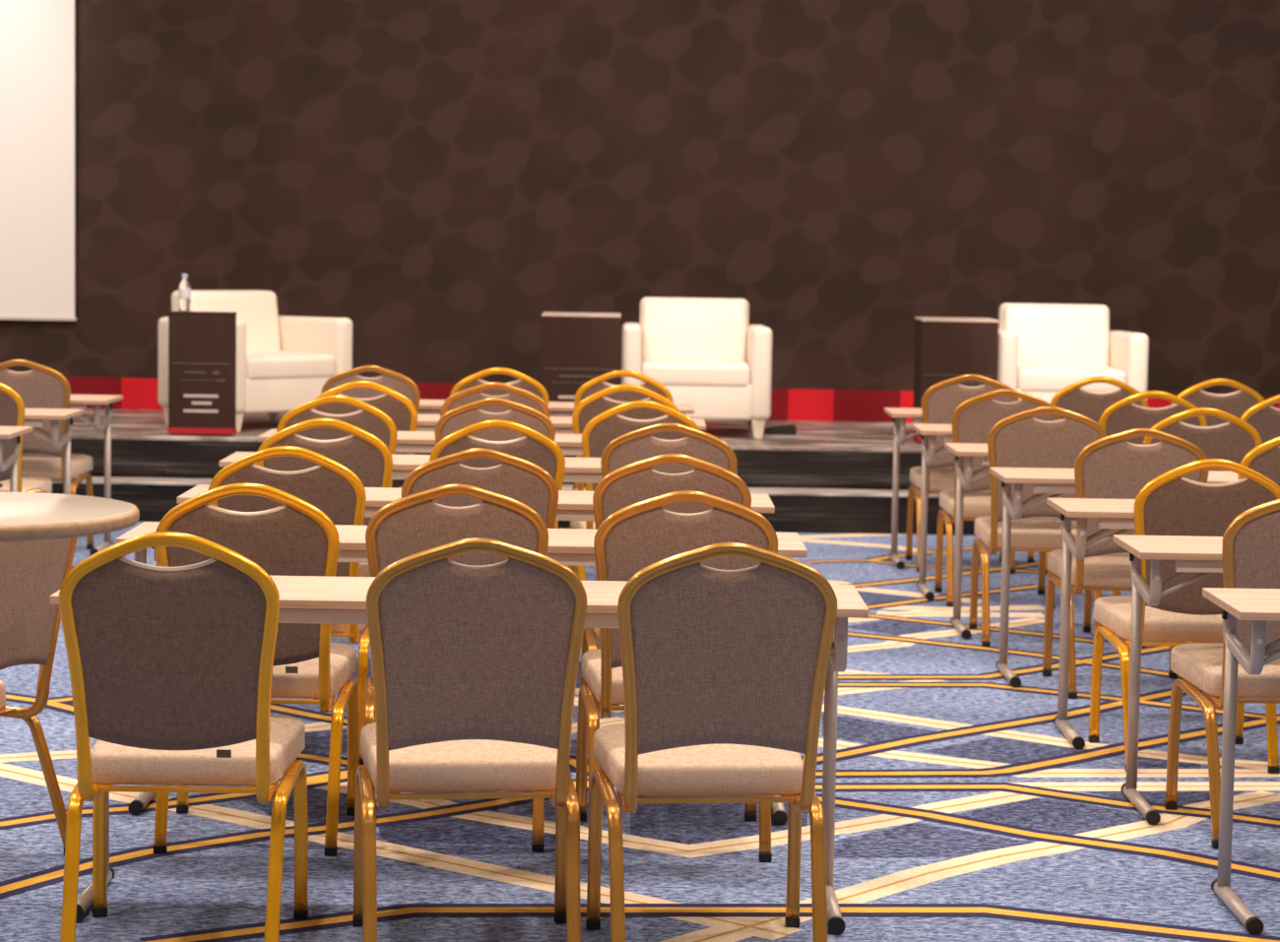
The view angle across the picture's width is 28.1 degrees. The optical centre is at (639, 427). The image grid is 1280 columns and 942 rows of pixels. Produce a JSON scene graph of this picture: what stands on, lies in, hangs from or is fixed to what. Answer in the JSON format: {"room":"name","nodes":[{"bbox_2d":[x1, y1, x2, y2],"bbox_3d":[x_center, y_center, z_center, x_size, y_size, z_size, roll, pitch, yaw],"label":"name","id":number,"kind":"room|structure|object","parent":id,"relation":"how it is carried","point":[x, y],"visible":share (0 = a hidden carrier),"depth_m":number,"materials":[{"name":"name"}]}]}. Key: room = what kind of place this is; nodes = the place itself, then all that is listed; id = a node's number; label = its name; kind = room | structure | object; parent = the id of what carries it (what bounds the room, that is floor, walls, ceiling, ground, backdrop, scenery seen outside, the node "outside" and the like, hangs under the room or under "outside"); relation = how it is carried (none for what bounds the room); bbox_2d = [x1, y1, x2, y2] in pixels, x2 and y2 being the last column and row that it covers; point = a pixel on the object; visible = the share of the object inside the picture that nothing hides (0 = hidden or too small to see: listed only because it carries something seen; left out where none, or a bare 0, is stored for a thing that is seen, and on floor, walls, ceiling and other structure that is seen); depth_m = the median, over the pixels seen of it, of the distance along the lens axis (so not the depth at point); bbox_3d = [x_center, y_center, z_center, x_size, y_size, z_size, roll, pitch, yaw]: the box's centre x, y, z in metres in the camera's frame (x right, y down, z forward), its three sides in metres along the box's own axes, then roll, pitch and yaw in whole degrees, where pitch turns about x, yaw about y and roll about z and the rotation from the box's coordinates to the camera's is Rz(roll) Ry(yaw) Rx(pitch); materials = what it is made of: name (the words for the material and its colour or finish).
{"room":"conference hall","nodes":[
{"label":"conference hall","id":0,"kind":"room"},
{"bbox_2d":[0,521,1279,941],"bbox_3d":[-0.046,0.970,7.596,18.000,0.002,19.000,1,4,0],"label":"floor","id":1,"kind":"structure","parent":0,"point":[964,812],"depth_m":6.59,"materials":[{"name":"blue carpet"}]},
{"bbox_2d":[0,426,32,492],"bbox_3d":[-3.341,0.360,10.094,1.800,0.727,0.396,1,4,0],"label":"table","id":2,"kind":"object","parent":1,"relation":"on","point":[6,432],"visible":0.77,"depth_m":10.17,"materials":[{"name":"grey metal"}]},
{"bbox_2d":[0,382,51,493],"bbox_3d":[-2.770,0.215,10.844,0.479,0.922,0.586,1,4,0],"label":"banquet chair","id":3,"kind":"object","parent":1,"relation":"on","point":[12,406],"visible":0.29,"depth_m":10.59,"materials":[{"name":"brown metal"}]},
{"bbox_2d":[0,488,77,855],"bbox_3d":[-1.698,0.593,6.120,0.586,0.922,0.479,2,5,18],"label":"banquet chair","id":4,"kind":"object","parent":1,"relation":"on","point":[31,572],"visible":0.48,"depth_m":6.13,"materials":[{"name":"brown metal"}]},
{"bbox_2d":[0,359,93,549],"bbox_3d":[-2.829,0.130,11.955,0.479,0.922,0.586,1,4,0],"label":"banquet chair","id":5,"kind":"object","parent":1,"relation":"on","point":[41,387],"visible":0.68,"depth_m":11.71,"materials":[{"name":"brown metal"}]},
{"bbox_2d":[23,408,83,570],"bbox_3d":[-3.354,0.283,11.101,1.800,0.727,0.396,1,4,0],"label":"table","id":6,"kind":"object","parent":1,"relation":"on","point":[33,417],"visible":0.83,"depth_m":11.04,"materials":[{"name":"grey metal"}]},
{"bbox_2d":[0,492,139,542],"bbox_3d":[-1.164,0.663,4.470,0.567,1.051,0.567,1,4,0],"label":"table","id":7,"kind":"object","parent":1,"relation":"on","point":[24,516],"visible":1,"depth_m":4.35,"materials":[{"name":"beige wood"}]},
{"bbox_2d":[69,394,123,555],"bbox_3d":[-3.377,0.210,12.059,1.800,0.727,0.396,1,4,0],"label":"table","id":8,"kind":"object","parent":1,"relation":"on","point":[77,402],"visible":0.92,"depth_m":12.07,"materials":[{"name":"grey metal"}]},
{"bbox_2d":[58,531,308,941],"bbox_3d":[-0.973,0.651,5.517,0.479,0.922,0.586,1,4,-1],"label":"banquet chair","id":9,"kind":"object","parent":1,"relation":"on","point":[170,669],"visible":1,"depth_m":5.28,"materials":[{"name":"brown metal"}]},
{"bbox_2d":[153,482,359,855],"bbox_3d":[-0.970,0.573,6.536,0.479,0.922,0.586,1,4,-1],"label":"banquet chair","id":10,"kind":"object","parent":1,"relation":"on","point":[295,538],"visible":0.61,"depth_m":6.27,"materials":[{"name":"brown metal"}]},
{"bbox_2d":[208,446,372,766],"bbox_3d":[-1.019,0.492,7.596,0.479,0.922,0.586,1,4,-1],"label":"banquet chair","id":11,"kind":"object","parent":1,"relation":"on","point":[330,486],"visible":0.31,"depth_m":7.30,"materials":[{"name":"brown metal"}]},
{"bbox_2d":[256,418,392,576],"bbox_3d":[-1.047,0.408,8.686,0.479,0.922,0.586,1,4,-1],"label":"banquet chair","id":12,"kind":"object","parent":1,"relation":"on","point":[361,452],"visible":0.24,"depth_m":8.39,"materials":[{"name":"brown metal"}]},
{"bbox_2d":[276,394,397,487],"bbox_3d":[-1.142,0.319,9.846,0.479,0.922,0.586,1,4,-1],"label":"banquet chair","id":13,"kind":"object","parent":1,"relation":"on","point":[369,418],"visible":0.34,"depth_m":9.54,"materials":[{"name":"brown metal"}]},
{"bbox_2d":[313,381,417,488],"bbox_3d":[-1.147,0.248,10.766,0.479,0.922,0.586,1,4,-1],"label":"banquet chair","id":14,"kind":"object","parent":1,"relation":"on","point":[404,414],"visible":0.18,"depth_m":10.47,"materials":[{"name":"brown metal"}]},
{"bbox_2d":[320,365,420,454],"bbox_3d":[-1.221,0.157,11.963,0.479,0.922,0.586,1,4,3],"label":"banquet chair","id":15,"kind":"object","parent":1,"relation":"on","point":[396,381],"visible":0.25,"depth_m":11.65,"materials":[{"name":"brown fabric"}]},
{"bbox_2d":[363,483,548,851],"bbox_3d":[-0.475,0.577,6.600,0.479,0.922,0.586,1,4,-4],"label":"banquet chair","id":16,"kind":"object","parent":1,"relation":"on","point":[412,524],"visible":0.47,"depth_m":6.30,"materials":[{"name":"brown fabric"}]},
{"bbox_2d":[49,576,868,935],"bbox_3d":[-0.403,0.733,5.838,1.800,0.727,0.396,1,4,0],"label":"table","id":17,"kind":"object","parent":1,"relation":"on","point":[303,599],"visible":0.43,"depth_m":5.76,"materials":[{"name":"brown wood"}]},
{"bbox_2d":[116,521,807,826],"bbox_3d":[-0.471,0.653,6.878,1.800,0.727,0.396,1,4,0],"label":"table","id":18,"kind":"object","parent":1,"relation":"on","point":[568,546],"visible":0.21,"depth_m":6.71,"materials":[{"name":"beige wood"}]},
{"bbox_2d":[352,537,587,941],"bbox_3d":[-0.370,0.662,5.502,0.479,0.922,0.586,0,4,-7],"label":"banquet chair","id":19,"kind":"object","parent":1,"relation":"on","point":[475,669],"visible":1,"depth_m":5.26,"materials":[{"name":"brown fabric"}]},
{"bbox_2d":[176,484,774,521],"bbox_3d":[-0.501,0.573,7.919,1.800,0.727,0.396,1,4,0],"label":"table","id":20,"kind":"object","parent":1,"relation":"on","point":[573,505],"visible":0.04,"depth_m":7.74,"materials":[{"name":"grey metal"}]},
{"bbox_2d":[218,451,737,482],"bbox_3d":[-0.569,0.481,9.108,1.800,0.727,0.396,1,4,0],"label":"table","id":21,"kind":"object","parent":1,"relation":"on","point":[577,470],"visible":0.02,"depth_m":8.91,"materials":[{"name":"beige wood"}]},
{"bbox_2d":[401,448,558,528],"bbox_3d":[-0.479,0.498,7.639,0.479,0.922,0.586,1,4,-3],"label":"banquet chair","id":22,"kind":"object","parent":1,"relation":"on","point":[522,480],"visible":0.34,"depth_m":7.34,"materials":[{"name":"fabric"}]},
{"bbox_2d":[257,429,716,455],"bbox_3d":[-0.595,0.399,10.182,1.800,0.727,0.396,1,4,0],"label":"table","id":23,"kind":"object","parent":1,"relation":"on","point":[407,441],"visible":0.02,"depth_m":9.99,"materials":[{"name":"beige wood"}]},
{"bbox_2d":[22,408,954,490],"bbox_3d":[-0.061,0.221,14.615,15.000,0.430,2.147,1,4,0],"label":"stage platform","id":24,"kind":"object","parent":1,"relation":"on","point":[851,455],"visible":0.19,"depth_m":13.56,"materials":[{"name":"black plastic"}]},
{"bbox_2d":[167,311,236,435],"bbox_3d":[-2.324,-0.289,13.595,0.346,0.646,0.137,1,4,0],"label":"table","id":25,"kind":"object","parent":24,"relation":"on","point":[202,346],"visible":1,"depth_m":13.53,"materials":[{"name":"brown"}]},
{"bbox_2d":[179,273,191,312],"bbox_3d":[-2.412,-0.713,13.564,0.064,0.199,0.064,1,4,0],"label":"water bottle","id":26,"kind":"object","parent":25,"relation":"on","point":[184,287],"visible":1,"depth_m":13.54,"materials":[{"name":"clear plastic"}]},
{"bbox_2d":[157,290,352,433],"bbox_3d":[-2.146,-0.378,14.232,0.820,0.748,0.766,-3,6,-43],"label":"armchair","id":27,"kind":"object","parent":24,"relation":"on","point":[284,363],"visible":0.59,"depth_m":14.17,"materials":[{"name":"beige leather"}]},
{"bbox_2d":[190,290,281,351],"bbox_3d":[-2.288,-0.565,14.372,0.595,0.400,0.161,-3,6,-43],"label":"cushion","id":28,"kind":"object","parent":27,"relation":"on","point":[258,309],"depth_m":14.40,"materials":[{"name":"beige leather"}]},
{"bbox_2d":[246,350,334,380],"bbox_3d":[-2.090,-0.341,14.174,0.595,0.135,0.580,-3,6,-43],"label":"seat cushion","id":29,"kind":"object","parent":27,"relation":"on","point":[260,364],"depth_m":13.99,"materials":[{"name":"beige leather"}]},
{"bbox_2d":[541,312,621,401],"bbox_3d":[-0.322,-0.292,13.996,0.428,0.659,0.368,1,4,0],"label":"table","id":30,"kind":"object","parent":24,"relation":"on","point":[578,348],"visible":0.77,"depth_m":13.81,"materials":[{"name":"brown wood"}]},
{"bbox_2d":[0,0,1279,422],"bbox_3d":[-0.025,-2.096,15.275,13.000,4.090,0.032,1,4,0],"label":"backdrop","id":31,"kind":"structure","parent":24,"relation":"on","point":[439,178],"depth_m":15.31,"materials":[{"name":"brown"}]},
{"bbox_2d":[0,0,76,320],"bbox_3d":[-4.771,-2.086,15.218,2.840,2.862,0.030,1,4,0],"label":"projection screen","id":32,"kind":"object","parent":31,"relation":"attached to","point":[37,36],"visible":1,"depth_m":15.25,"materials":[{"name":"white fabric"}]},
{"bbox_2d":[620,297,771,439],"bbox_3d":[0.304,-0.338,14.259,0.820,0.748,0.766,1,4,0],"label":"armchair","id":33,"kind":"object","parent":24,"relation":"on","point":[707,352],"visible":0.73,"depth_m":13.92,"materials":[{"name":"beige leather"}]},
{"bbox_2d":[641,297,747,362],"bbox_3d":[0.307,-0.528,14.457,0.595,0.400,0.161,1,4,0],"label":"cushion","id":34,"kind":"object","parent":33,"relation":"on","point":[675,328],"depth_m":14.41,"materials":[{"name":"beige leather"}]},
{"bbox_2d":[640,358,751,386],"bbox_3d":[0.304,-0.301,14.179,0.595,0.135,0.580,1,4,0],"label":"seat cushion","id":35,"kind":"object","parent":33,"relation":"on","point":[670,372],"depth_m":13.89,"materials":[{"name":"beige leather"}]},
{"bbox_2d":[763,424,796,435],"bbox_3d":[0.773,0.011,14.395,0.200,0.048,0.160,1,4,0],"label":"wedge","id":36,"kind":"object","parent":24,"relation":"on","point":[791,429],"visible":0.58,"depth_m":14.31,"materials":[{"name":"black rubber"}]},
{"bbox_2d":[911,317,999,442],"bbox_3d":[1.722,-0.262,14.004,0.418,0.666,0.368,1,4,0],"label":"table","id":37,"kind":"object","parent":24,"relation":"on","point":[945,348],"visible":0.5,"depth_m":13.81,"materials":[{"name":"brown wood"}]},
{"bbox_2d":[996,303,1149,403],"bbox_3d":[2.349,-0.304,14.267,0.820,0.748,0.766,1,4,0],"label":"armchair","id":38,"kind":"object","parent":24,"relation":"on","point":[1044,349],"visible":0.49,"depth_m":14.40,"materials":[{"name":"beige leather"}]},
{"bbox_2d":[1003,303,1109,367],"bbox_3d":[2.352,-0.494,14.465,0.595,0.400,0.161,1,4,0],"label":"cushion","id":39,"kind":"object","parent":38,"relation":"on","point":[1048,334],"depth_m":14.41,"materials":[{"name":"beige leather"}]},
{"bbox_2d":[1017,364,1126,392],"bbox_3d":[2.349,-0.268,14.187,0.595,0.135,0.580,1,4,0],"label":"seat cushion","id":40,"kind":"object","parent":38,"relation":"on","point":[1031,378],"depth_m":13.90,"materials":[{"name":"beige leather"}]},
{"bbox_2d":[434,397,555,445],"bbox_3d":[-0.558,0.327,9.864,0.479,0.922,0.586,1,4,-2],"label":"banquet chair","id":41,"kind":"object","parent":1,"relation":"on","point":[464,416],"visible":0.23,"depth_m":9.56,"materials":[{"name":"brown fabric"}]},
{"bbox_2d":[440,382,549,418],"bbox_3d":[-0.613,0.252,10.838,0.479,0.922,0.586,1,4,-2],"label":"banquet chair","id":42,"kind":"object","parent":1,"relation":"on","point":[473,394],"visible":0.21,"depth_m":10.53,"materials":[{"name":"brown metal"}]},
{"bbox_2d":[429,419,565,528],"bbox_3d":[-0.487,0.413,8.750,0.479,0.922,0.586,1,4,-2],"label":"banquet chair","id":43,"kind":"object","parent":1,"relation":"on","point":[535,447],"visible":0.22,"depth_m":8.45,"materials":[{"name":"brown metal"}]},
{"bbox_2d":[449,367,548,406],"bbox_3d":[-0.656,0.168,11.939,0.479,0.922,0.586,1,4,-2],"label":"banquet chair","id":44,"kind":"object","parent":1,"relation":"on","point":[527,383],"visible":0.17,"depth_m":11.63,"materials":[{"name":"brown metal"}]},
{"bbox_2d":[51,476,976,535],"bbox_3d":[-0.060,0.421,13.426,15.000,0.211,0.230,1,4,0],"label":"step","id":45,"kind":"structure","parent":1,"relation":"on","point":[797,510],"depth_m":13.32,"materials":[{"name":"black metal"}]},
{"bbox_2d":[418,399,694,416],"bbox_3d":[-0.654,0.251,12.119,1.800,0.727,0.396,1,4,0],"label":"table","id":46,"kind":"object","parent":1,"relation":"on","point":[426,407],"visible":0.02,"depth_m":11.93,"materials":[{"name":"beige wood"}]},
{"bbox_2d":[416,414,705,434],"bbox_3d":[-0.624,0.326,11.142,1.800,0.727,0.396,1,4,0],"label":"table","id":47,"kind":"object","parent":1,"relation":"on","point":[425,422],"visible":0.02,"depth_m":10.95,"materials":[{"name":"grey metal"}]},
{"bbox_2d":[572,370,673,490],"bbox_3d":[-0.080,0.180,11.901,0.479,0.922,0.586,1,4,0],"label":"banquet chair","id":48,"kind":"object","parent":1,"relation":"on","point":[595,385],"visible":0.2,"depth_m":11.60,"materials":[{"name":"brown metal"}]},
{"bbox_2d":[570,384,679,575],"bbox_3d":[-0.061,0.262,10.829,0.479,0.922,0.586,1,4,0],"label":"banquet chair","id":49,"kind":"object","parent":1,"relation":"on","point":[596,404],"visible":0.17,"depth_m":10.53,"materials":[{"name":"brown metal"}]},
{"bbox_2d":[569,400,699,580],"bbox_3d":[-0.022,0.338,9.837,0.479,0.922,0.586,1,4,-5],"label":"banquet chair","id":50,"kind":"object","parent":1,"relation":"on","point":[608,425],"visible":0.27,"depth_m":9.53,"materials":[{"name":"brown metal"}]},
{"bbox_2d":[579,453,751,709],"bbox_3d":[0.072,0.513,7.564,0.479,0.922,0.586,1,4,-3],"label":"banquet chair","id":51,"kind":"object","parent":1,"relation":"on","point":[634,482],"visible":0.33,"depth_m":7.26,"materials":[{"name":"brown fabric"}]},
{"bbox_2d":[598,422,737,648],"bbox_3d":[0.103,0.423,8.747,0.479,0.922,0.586,1,4,3],"label":"banquet chair","id":52,"kind":"object","parent":1,"relation":"on","point":[637,445],"visible":0.27,"depth_m":8.44,"materials":[{"name":"fabric"}]},
{"bbox_2d":[576,490,777,862],"bbox_3d":[0.089,0.592,6.536,0.479,0.922,0.586,1,4,-4],"label":"banquet chair","id":53,"kind":"object","parent":1,"relation":"on","point":[635,537],"visible":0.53,"depth_m":6.25,"materials":[{"name":"brown fabric"}]},
{"bbox_2d":[585,542,837,941],"bbox_3d":[0.146,0.671,5.500,0.479,0.922,0.586,0,4,-6],"label":"banquet chair","id":54,"kind":"object","parent":1,"relation":"on","point":[725,672],"visible":1,"depth_m":5.26,"materials":[{"name":"brown fabric"}]},
{"bbox_2d":[884,407,922,569],"bbox_3d":[2.065,0.298,12.100,1.800,0.727,0.396,1,4,0],"label":"table","id":55,"kind":"object","parent":1,"relation":"on","point":[899,415],"visible":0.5,"depth_m":12.18,"materials":[{"name":"grey metal"}]},
{"bbox_2d":[911,423,953,600],"bbox_3d":[2.087,0.376,11.083,1.800,0.727,0.396,1,4,0],"label":"table","id":56,"kind":"object","parent":1,"relation":"on","point":[928,451],"visible":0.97,"depth_m":11.16,"materials":[{"name":"grey metal"}]},
{"bbox_2d":[905,374,1019,574],"bbox_3d":[1.519,0.195,12.063,0.479,0.922,0.586,1,4,1],"label":"banquet chair","id":57,"kind":"object","parent":1,"relation":"on","point":[940,400],"visible":0.48,"depth_m":11.80,"materials":[{"name":"fabric"}]},
{"bbox_2d":[945,443,989,639],"bbox_3d":[2.110,0.455,10.046,1.800,0.727,0.396,1,4,0],"label":"table","id":58,"kind":"object","parent":1,"relation":"on","point":[965,480],"visible":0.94,"depth_m":10.13,"materials":[{"name":"grey metal"}]},
{"bbox_2d":[934,388,1060,609],"bbox_3d":[1.528,0.279,10.960,0.479,0.922,0.586,1,4,2],"label":"banquet chair","id":59,"kind":"object","parent":1,"relation":"on","point":[973,419],"visible":0.49,"depth_m":10.72,"materials":[{"name":"fabric"}]},
{"bbox_2d":[968,405,1107,647],"bbox_3d":[1.542,0.359,9.915,0.479,0.922,0.586,1,4,3],"label":"banquet chair","id":60,"kind":"object","parent":1,"relation":"on","point":[1017,440],"visible":0.57,"depth_m":9.67,"materials":[{"name":"fabric"}]},
{"bbox_2d":[1026,376,1148,575],"bbox_3d":[2.103,0.206,12.048,0.479,0.922,0.586,1,4,0],"label":"banquet chair","id":61,"kind":"object","parent":1,"relation":"on","point":[1072,398],"visible":0.21,"depth_m":11.75,"materials":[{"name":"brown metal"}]},
{"bbox_2d":[1046,498,1135,750],"bbox_3d":[2.184,0.616,7.949,1.800,0.727,0.396,1,4,0],"label":"table","id":62,"kind":"object","parent":1,"relation":"on","point":[1112,514],"visible":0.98,"depth_m":7.95,"materials":[{"name":"grey metal"}]},
{"bbox_2d":[989,467,1237,688],"bbox_3d":[2.146,0.536,8.999,1.800,0.727,0.396,1,4,0],"label":"table","id":63,"kind":"object","parent":1,"relation":"on","point":[1056,481],"visible":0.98,"depth_m":8.98,"materials":[{"name":"grey metal"}]},
{"bbox_2d":[1042,428,1209,701],"bbox_3d":[1.676,0.441,8.868,0.479,0.922,0.586,1,4,0],"label":"banquet chair","id":64,"kind":"object","parent":1,"relation":"on","point":[1111,467],"visible":0.52,"depth_m":8.59,"materials":[{"name":"brown fabric"}]},
{"bbox_2d":[1092,390,1207,608],"bbox_3d":[2.140,0.286,10.997,0.479,0.922,0.586,1,4,0],"label":"banquet chair","id":65,"kind":"object","parent":1,"relation":"on","point":[1123,415],"visible":0.28,"depth_m":10.70,"materials":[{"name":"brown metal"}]},
{"bbox_2d":[1113,534,1222,825],"bbox_3d":[2.211,0.692,6.959,1.800,0.727,0.396,1,4,0],"label":"table","id":66,"kind":"object","parent":1,"relation":"on","point":[1191,554],"visible":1,"depth_m":6.95,"materials":[{"name":"grey metal"}]},
{"bbox_2d":[1088,458,1279,773],"bbox_3d":[1.638,0.529,7.691,0.479,0.922,0.586,1,4,-2],"label":"banquet chair","id":67,"kind":"object","parent":1,"relation":"on","point":[1171,503],"visible":0.54,"depth_m":7.46,"materials":[{"name":"brown fabric"}]},
{"bbox_2d":[1112,407,1262,647],"bbox_3d":[2.124,0.364,9.975,0.479,0.922,0.586,1,4,0],"label":"banquet chair","id":68,"kind":"object","parent":1,"relation":"on","point":[1232,440],"visible":0.18,"depth_m":9.67,"materials":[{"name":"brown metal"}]},
{"bbox_2d":[1171,379,1264,426],"bbox_3d":[2.630,0.215,12.039,0.479,0.922,0.586,1,4,-5],"label":"banquet chair","id":69,"kind":"object","parent":1,"relation":"on","point":[1236,404],"visible":0.23,"depth_m":11.74,"materials":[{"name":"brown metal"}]},
{"bbox_2d":[1164,498,1279,848],"bbox_3d":[1.687,0.600,6.777,0.479,0.922,0.586,1,4,-2],"label":"banquet chair","id":70,"kind":"object","parent":1,"relation":"on","point":[1250,544],"visible":0.77,"depth_m":6.59,"materials":[{"name":"brown fabric"}]},
{"bbox_2d":[1199,436,1279,642],"bbox_3d":[2.228,0.449,8.878,0.479,0.922,0.586,1,4,0],"label":"banquet chair","id":71,"kind":"object","parent":1,"relation":"on","point":[1264,459],"visible":0.2,"depth_m":8.58,"materials":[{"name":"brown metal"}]},
{"bbox_2d":[1202,587,1279,935],"bbox_3d":[2.226,0.773,5.899,1.800,0.727,0.396,1,4,0],"label":"table","id":72,"kind":"object","parent":1,"relation":"on","point":[1258,607],"visible":1,"depth_m":5.98,"materials":[{"name":"grey metal"}]},
{"bbox_2d":[1240,394,1279,443],"bbox_3d":[2.675,0.296,10.992,0.479,0.922,0.586,0,4,-8],"label":"banquet chair","id":73,"kind":"object","parent":1,"relation":"on","point":[1262,416],"visible":0.14,"depth_m":10.68,"materials":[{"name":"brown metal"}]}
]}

